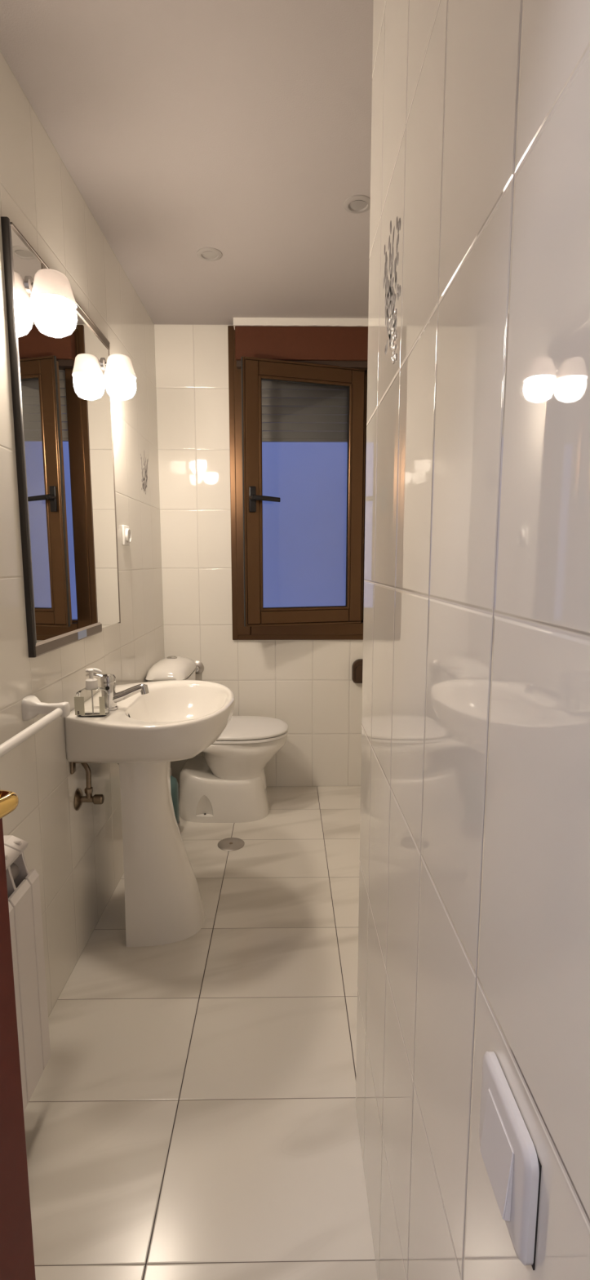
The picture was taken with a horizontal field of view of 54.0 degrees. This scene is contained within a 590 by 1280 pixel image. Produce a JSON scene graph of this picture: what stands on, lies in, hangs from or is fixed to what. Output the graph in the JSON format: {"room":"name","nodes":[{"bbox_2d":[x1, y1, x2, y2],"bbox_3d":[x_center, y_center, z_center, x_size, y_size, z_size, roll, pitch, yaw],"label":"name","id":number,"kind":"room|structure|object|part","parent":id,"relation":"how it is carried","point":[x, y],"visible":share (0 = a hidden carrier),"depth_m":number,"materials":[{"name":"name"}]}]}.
{"room":"bathroom","nodes":[
{"label":"bathroom","id":0,"kind":"room"},
{"bbox_2d":[0,49,164,1017],"bbox_3d":[-0.752,-0.174,1.563,0.151,2.400,3.265,0,8,-1],"label":"wall","id":1,"kind":"structure","parent":0,"point":[77,856],"depth_m":1.72,"materials":[{"name":"tile"}]},
{"bbox_2d":[3,835,50,1111],"bbox_3d":[-0.613,0.749,0.927,0.107,0.547,0.760,0,8,-1],"label":"radiator","id":2,"kind":"object","parent":1,"relation":"attached to","point":[23,886],"visible":0.73,"depth_m":1.23,"materials":[{"name":"white metal"}]},
{"bbox_2d":[0,694,70,757],"bbox_3d":[-0.620,0.214,1.149,0.101,0.060,0.701,0,8,-1],"label":"towel rail","id":3,"kind":"object","parent":1,"relation":"attached to","point":[32,707],"visible":1,"depth_m":1.43,"materials":[{"name":"white plastic"}]},
{"bbox_2d":[0,216,120,657],"bbox_3d":[-0.671,-0.518,1.785,0.019,1.028,0.781,0,8,-1],"label":"mirror","id":4,"kind":"object","parent":1,"relation":"attached to","point":[63,415],"visible":0.94,"depth_m":1.65,"materials":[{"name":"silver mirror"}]},
{"bbox_3d":[-0.668,-0.466,1.413,0.016,1.026,0.028,0,8,-1],"label":"frame","id":5,"kind":"part","parent":4,"relation":"part of","materials":[{"name":"grey mirror"}]},
{"bbox_2d":[26,268,77,337],"bbox_3d":[-0.613,-0.849,1.466,0.114,0.146,0.109,0,8,-1],"label":"wall lamp","id":6,"kind":"object","parent":4,"relation":"attached to","point":[54,304],"visible":1,"depth_m":1.43,"materials":[{"name":"white glass"}]},
{"bbox_3d":[-0.640,-0.892,1.458,0.059,0.044,0.044,0,8,-1],"label":"arm","id":7,"kind":"part","parent":6,"relation":"part of","materials":[{"name":"silver metal"}]},
{"bbox_3d":[-0.611,-0.886,1.461,0.110,0.070,0.109,0,8,-1],"label":"lamp shade","id":8,"kind":"part","parent":6,"relation":"part of","materials":[{"name":"white glass"}]},
{"bbox_3d":[-0.611,-0.816,1.471,0.107,0.081,0.106,0,8,-1],"label":"glowing glass","id":9,"kind":"part","parent":6,"relation":"part of","materials":[{"name":"white glass"}]},
{"bbox_3d":[-0.673,-1.016,1.728,0.015,0.026,0.755,0,8,-1],"label":"frame","id":10,"kind":"part","parent":4,"relation":"part of","materials":[{"name":"silver metal"}]},
{"bbox_3d":[-0.670,-0.009,1.732,0.018,0.034,0.528,0,8,-1],"label":"frame","id":11,"kind":"part","parent":4,"relation":"part of","materials":[{"name":"brown mirror"}]},
{"bbox_3d":[-0.680,-0.573,2.170,0.012,1.024,0.004,0,8,-1],"label":"frame","id":12,"kind":"part","parent":4,"relation":"part of","materials":[{"name":"brown mirror"}]},
{"bbox_2d":[102,353,136,400],"bbox_3d":[-0.621,-0.929,2.051,0.114,0.146,0.109,0,8,-1],"label":"wall lamp","id":13,"kind":"object","parent":4,"relation":"attached to","point":[120,376],"visible":1,"depth_m":2.01,"materials":[{"name":"white glass"}]},
{"bbox_3d":[-0.649,-0.972,2.043,0.059,0.044,0.044,0,8,-1],"label":"arm","id":14,"kind":"part","parent":13,"relation":"part of","materials":[{"name":"silver metal"}]},
{"bbox_3d":[-0.619,-0.967,2.046,0.110,0.070,0.109,0,8,-1],"label":"lamp shade","id":15,"kind":"part","parent":13,"relation":"part of","materials":[{"name":"white glass"}]},
{"bbox_3d":[-0.619,-0.897,2.056,0.107,0.081,0.106,0,8,-1],"label":"glowing glass","id":16,"kind":"part","parent":13,"relation":"part of","materials":[{"name":"white glass"}]},
{"bbox_2d":[70,761,95,773],"bbox_3d":[-0.634,0.382,1.758,0.090,0.045,0.028,0,8,-1],"label":"bracket","id":17,"kind":"object","parent":1,"relation":"attached to","point":[73,765],"visible":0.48,"depth_m":1.75,"materials":[{"name":"metal"}]},
{"bbox_2d":[74,763,104,810],"bbox_3d":[-0.640,0.444,1.803,0.079,0.178,0.068,0,8,-1],"label":"angle valve","id":18,"kind":"object","parent":1,"relation":"attached to","point":[79,798],"visible":0.86,"depth_m":1.80,"materials":[{"name":"metal"}]},
{"bbox_3d":[-0.615,0.498,1.811,0.029,0.030,0.031,0,8,-1],"label":"valve knob","id":19,"kind":"part","parent":18,"relation":"part of","materials":[{"name":"metal"}]},
{"bbox_2d":[121,524,131,546],"bbox_3d":[-0.678,-0.422,2.340,0.020,0.080,0.080,0,8,-1],"label":"socket","id":20,"kind":"object","parent":1,"relation":"attached to","point":[126,534],"visible":1,"depth_m":2.31,"materials":[{"name":"white plastic"}]},
{"bbox_2d":[0,0,373,324],"bbox_3d":[0.151,-1.417,1.355,1.955,0.120,3.365,0,8,-1],"label":"ceiling","id":21,"kind":"structure","parent":0,"point":[240,129],"depth_m":1.58,"materials":[{"name":"grey paint"}]},
{"bbox_2d":[197,247,222,261],"bbox_3d":[-0.326,-1.472,2.211,0.096,0.008,0.096,0,8,-1],"label":"recessed light","id":22,"kind":"object","parent":21,"relation":"in","point":[210,254],"visible":1,"depth_m":2.20,"materials":[{"name":"grey"}]},
{"bbox_2d":[343,195,370,213],"bbox_3d":[0.207,-1.429,1.901,0.096,0.008,0.096,0,8,-1],"label":"recessed light","id":23,"kind":"object","parent":21,"relation":"in","point":[356,203],"visible":0.93,"depth_m":1.90,"materials":[{"name":"grey"}]},
{"bbox_2d":[23,786,377,1279],"bbox_3d":[0.150,1.072,1.747,1.955,0.120,3.265,0,8,-1],"label":"floor","id":24,"kind":"structure","parent":0,"point":[191,1113],"depth_m":1.39,"materials":[{"name":"tile"}]},
{"bbox_2d":[64,680,235,946],"bbox_3d":[-0.439,0.585,1.958,0.482,0.788,0.637,0,8,-1],"label":"washbasin","id":25,"kind":"object","parent":24,"relation":"on","point":[177,720],"visible":0.99,"depth_m":1.86,"materials":[{"name":"white ceramic"}]},
{"bbox_2d":[74,667,109,717],"bbox_3d":[-0.594,0.152,1.696,0.088,0.141,0.052,0,8,-1],"label":"soap dispenser","id":26,"kind":"object","parent":25,"relation":"on","point":[91,683],"visible":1,"depth_m":1.68,"materials":[{"name":"clear plastic"}]},
{"bbox_2d":[74,686,109,717],"bbox_3d":[-0.594,0.181,1.700,0.088,0.083,0.051,0,8,-1],"label":"bottle","id":27,"kind":"object","parent":26,"relation":"on","point":[79,704],"depth_m":1.68,"materials":[{"name":"beige"}]},
{"bbox_2d":[85,672,149,711],"bbox_3d":[-0.544,0.155,1.778,0.184,0.114,0.052,0,8,-1],"label":"mixer tap","id":28,"kind":"object","parent":25,"relation":"on","point":[108,681],"visible":0.94,"depth_m":1.77,"materials":[{"name":"silver metal"}]},
{"bbox_3d":[-0.593,0.114,1.772,0.087,0.030,0.046,0,8,-1],"label":"lever","id":29,"kind":"part","parent":28,"relation":"part of","materials":[{"name":"silver metal"}]},
{"bbox_3d":[-0.511,0.166,1.788,0.117,0.061,0.031,-1,8,-9],"label":"spout","id":30,"kind":"part","parent":28,"relation":"part of","materials":[{"name":"silver metal"}]},
{"bbox_2d":[64,680,235,763],"bbox_3d":[-0.439,0.268,1.914,0.482,0.148,0.637,0,8,-1],"label":"basin","id":31,"kind":"object","parent":25,"relation":"in","point":[177,720],"depth_m":1.69,"materials":[{"name":"white ceramic"}]},
{"bbox_2d":[169,768,180,831],"bbox_3d":[-0.571,0.732,2.616,0.096,0.318,0.084,0,8,-1],"label":"bottle","id":32,"kind":"object","parent":24,"relation":"on","point":[174,784],"visible":0.25,"depth_m":2.59,"materials":[{"name":"teal plastic"}]},
{"bbox_2d":[145,655,288,822],"bbox_3d":[-0.363,0.464,2.860,0.660,0.782,0.400,0,8,-1],"label":"toilet","id":33,"kind":"object","parent":24,"relation":"on","point":[228,784],"visible":0.75,"depth_m":2.75,"materials":[{"name":"white ceramic"}]},
{"bbox_3d":[-0.595,0.123,2.808,0.196,0.074,0.396,0,8,-1],"label":"cistern lid","id":34,"kind":"part","parent":33,"relation":"part of","materials":[{"name":"white ceramic"}]},
{"bbox_3d":[-0.348,0.597,2.888,0.621,0.272,0.374,0,8,-1],"label":"bowl","id":35,"kind":"part","parent":33,"relation":"part of","materials":[{"name":"white ceramic"}]},
{"bbox_3d":[-0.261,0.452,2.870,0.451,0.016,0.376,0,8,-1],"label":"seat","id":36,"kind":"part","parent":33,"relation":"part of","materials":[{"name":"white plastic"}]},
{"bbox_3d":[-0.262,0.429,2.867,0.458,0.022,0.380,0,8,-1],"label":"lid","id":37,"kind":"part","parent":33,"relation":"part of","materials":[{"name":"white plastic"}]},
{"bbox_2d":[217,837,244,850],"bbox_3d":[-0.282,0.899,2.552,0.118,0.008,0.118,0,8,-1],"label":"floor drain","id":38,"kind":"object","parent":24,"relation":"on","point":[229,843],"visible":1,"depth_m":2.54,"materials":[{"name":"metal"}]},
{"bbox_2d":[154,324,363,786],"bbox_3d":[0.128,-0.388,3.118,1.655,2.400,0.150,0,8,-1],"label":"wall","id":39,"kind":"structure","parent":0,"point":[308,686],"depth_m":3.06,"materials":[{"name":"tile"}]},
{"bbox_2d":[194,660,204,674],"bbox_3d":[-0.538,0.139,3.059,0.070,0.074,0.104,2,8,17],"label":"valve","id":40,"kind":"object","parent":39,"relation":"attached to","point":[200,667],"visible":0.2,"depth_m":3.05,"materials":[{"name":"metal"}]},
{"bbox_3d":[-0.524,0.152,3.068,0.041,0.041,0.026,0,8,-1],"label":"knob","id":41,"kind":"part","parent":40,"relation":"part of","materials":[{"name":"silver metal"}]},
{"bbox_2d":[227,325,368,639],"bbox_3d":[0.066,-0.771,2.922,0.794,1.568,0.335,0,8,-1],"label":"window","id":42,"kind":"structure","parent":39,"relation":"in","point":[291,367],"depth_m":2.92,"materials":[{"name":"brown wood"}]},
{"bbox_3d":[-0.205,-0.682,2.804,0.034,0.122,0.014,-2,8,-16],"label":"handle plate","id":43,"kind":"part","parent":42,"relation":"part of","materials":[{"name":"black metal"}]},
{"bbox_3d":[-0.145,-0.684,2.796,0.146,0.035,0.039,-2,8,-13],"label":"handle lever","id":44,"kind":"part","parent":42,"relation":"part of","materials":[{"name":"black metal"}]},
{"bbox_3d":[0.050,-0.712,2.909,0.454,1.100,0.021,-2,8,-16],"label":"glass pane","id":45,"kind":"part","parent":42,"relation":"part of","materials":[{"name":"glass"}]},
{"bbox_2d":[262,380,348,442],"bbox_3d":[0.066,-1.290,3.010,0.600,0.502,0.020,0,8,-1],"label":"roller shutter","id":46,"kind":"object","parent":42,"relation":"attached to","point":[303,417],"depth_m":3.02,"materials":[{"name":"grey plastic"}]},
{"bbox_2d":[233,317,368,329],"bbox_3d":[0.140,-1.543,2.840,0.876,0.036,0.087,0,8,-1],"label":"trim","id":47,"kind":"structure","parent":39,"relation":"attached to","point":[271,322],"depth_m":2.80,"materials":[{"name":"white paint"}]},
{"bbox_2d":[351,658,363,683],"bbox_3d":[0.372,0.168,3.100,0.130,0.128,0.051,0,8,-1],"label":"paper holder","id":48,"kind":"object","parent":39,"relation":"attached to","point":[357,667],"visible":0.54,"depth_m":3.08,"materials":[{"name":"brown"}]},
{"bbox_2d":[355,0,589,1279],"bbox_3d":[0.644,-0.038,0.569,0.997,2.400,1.220,0,8,-1],"label":"wall","id":49,"kind":"structure","parent":0,"point":[474,913],"depth_m":0.48,"materials":[{"name":"tile"}]},
{"bbox_2d":[479,1051,542,1270],"bbox_3d":[0.144,0.354,0.403,0.013,0.084,0.086,0,8,-1],"label":"light switch","id":50,"kind":"object","parent":49,"relation":"attached to","point":[513,1165],"visible":1,"depth_m":0.38,"materials":[{"name":"white plastic"}]},
{"bbox_3d":[-0.174,-0.007,-0.094,2.650,2.520,0.080,0,8,-1],"label":"wall","id":51,"kind":"structure","parent":0,"visible":0},
{"bbox_2d":[0,789,35,1279],"bbox_3d":[-0.437,0.158,0.365,0.101,2.052,0.772,1,8,10],"label":"door","id":52,"kind":"structure","parent":51,"relation":"in","point":[16,1242],"depth_m":0.79,"materials":[{"name":"red wood"}]},
{"bbox_3d":[-0.369,0.198,0.657,0.066,0.052,0.141,1,8,10],"label":"handle","id":53,"kind":"part","parent":52,"relation":"part of","materials":[{"name":"gold metal"}]},
{"label":"outside","id":54,"kind":"structure","parent":0,"visible":0},
{"bbox_2d":[262,397,347,607],"bbox_3d":[-0.168,0.424,4.927,5.000,6.300,0.150,0,8,-1],"label":"sky","id":55,"kind":"structure","parent":54,"point":[304,532],"depth_m":4.67,"materials":[{"name":"blue glass"}]}
]}

